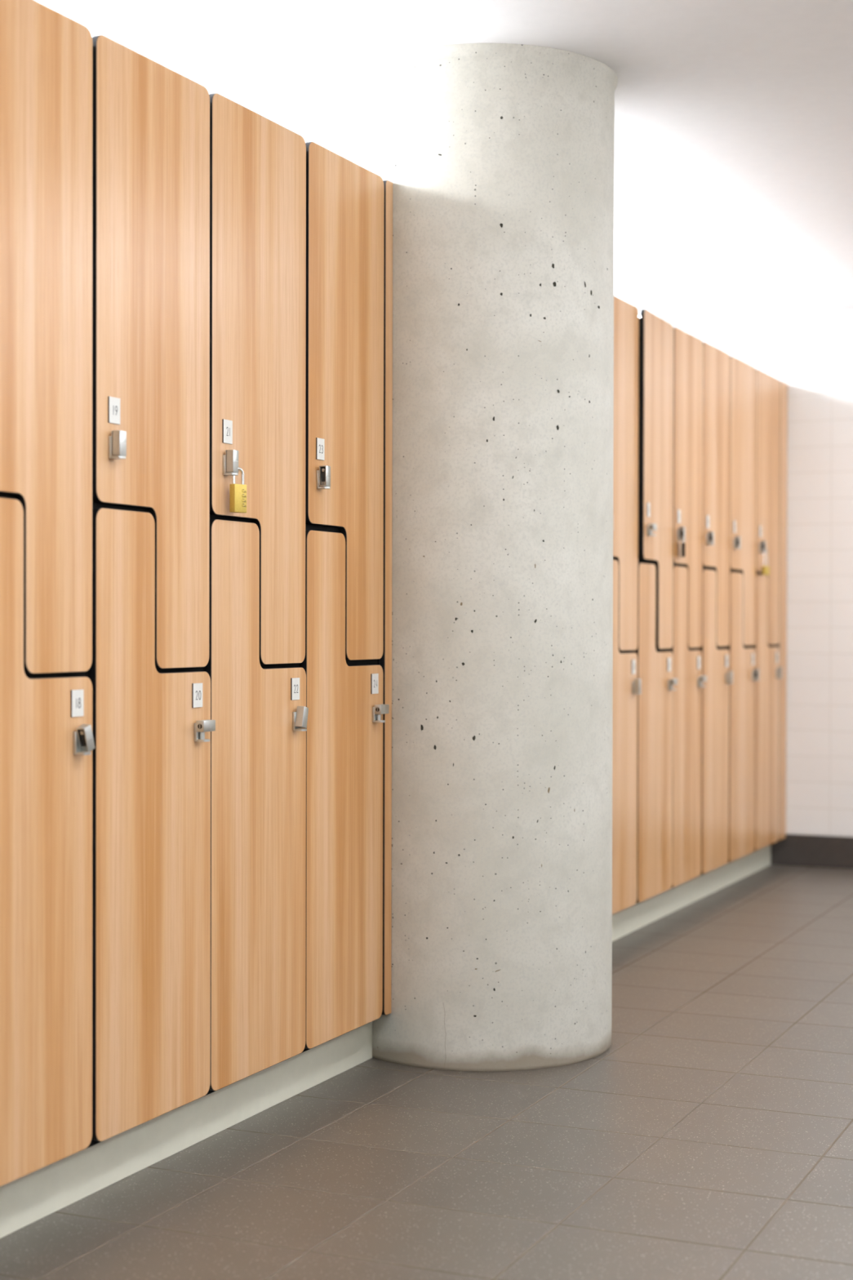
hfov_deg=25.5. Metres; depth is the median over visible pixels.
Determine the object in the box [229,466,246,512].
padlock
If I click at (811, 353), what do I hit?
wall
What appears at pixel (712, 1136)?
floor
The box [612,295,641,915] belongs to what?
locker
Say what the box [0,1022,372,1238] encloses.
plinth
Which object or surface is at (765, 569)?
padlock
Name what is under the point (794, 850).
baseboard
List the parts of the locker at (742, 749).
number plate, door, door, number plate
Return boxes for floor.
[0,864,852,1279]
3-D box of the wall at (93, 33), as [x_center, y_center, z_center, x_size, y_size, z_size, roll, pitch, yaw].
[-1.125,-0.174,3.306,0.100,2.278,10.333,0,1,24]
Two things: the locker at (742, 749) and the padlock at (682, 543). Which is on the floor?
the locker at (742, 749)
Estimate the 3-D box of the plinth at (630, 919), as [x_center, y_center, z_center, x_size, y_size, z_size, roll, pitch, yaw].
[0.573,0.889,6.397,0.408,0.106,3.296,0,1,24]
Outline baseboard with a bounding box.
[770,833,852,869]
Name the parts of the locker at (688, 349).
number plate, door, door, number plate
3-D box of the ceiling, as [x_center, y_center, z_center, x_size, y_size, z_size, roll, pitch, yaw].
[0.715,-1.352,2.481,4.120,0.100,10.533,0,1,24]
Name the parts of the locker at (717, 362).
number plate, door, door, number plate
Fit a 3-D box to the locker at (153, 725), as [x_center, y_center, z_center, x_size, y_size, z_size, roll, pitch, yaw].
[-0.684,-0.084,3.443,0.496,1.884,0.385,0,1,24]
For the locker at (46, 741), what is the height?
1.884 m
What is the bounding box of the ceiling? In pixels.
[35,0,852,321]
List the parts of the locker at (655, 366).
number plate, door, door, number plate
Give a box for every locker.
[0,0,94,1186]
[85,35,215,1148]
[203,93,308,1096]
[299,142,392,1053]
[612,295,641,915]
[633,308,677,905]
[668,326,706,888]
[697,341,733,875]
[725,355,759,862]
[751,368,787,851]
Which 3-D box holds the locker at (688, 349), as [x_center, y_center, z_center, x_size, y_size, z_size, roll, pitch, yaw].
[0.694,-0.108,6.549,0.496,1.884,0.360,0,1,24]
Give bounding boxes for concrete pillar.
[349,43,617,1071]
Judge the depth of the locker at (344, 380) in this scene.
4.06 m
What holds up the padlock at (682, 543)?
hanging from the locker at (688, 349)
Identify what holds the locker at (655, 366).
on the floor
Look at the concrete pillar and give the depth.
4.21 m
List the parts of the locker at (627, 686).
door, door, number plate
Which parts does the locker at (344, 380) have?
number plate, door, door, number plate, filler strip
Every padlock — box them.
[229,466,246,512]
[681,541,684,556]
[761,548,769,574]
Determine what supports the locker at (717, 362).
on the floor
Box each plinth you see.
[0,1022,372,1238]
[612,844,770,941]
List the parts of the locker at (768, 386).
number plate, door, door, number plate, filler strip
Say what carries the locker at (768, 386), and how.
on the floor
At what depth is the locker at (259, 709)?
3.69 m
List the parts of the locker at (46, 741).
door, door, number plate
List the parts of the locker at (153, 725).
number plate, door, door, number plate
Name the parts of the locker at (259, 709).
number plate, door, door, number plate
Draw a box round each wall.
[86,26,641,316]
[667,310,852,836]

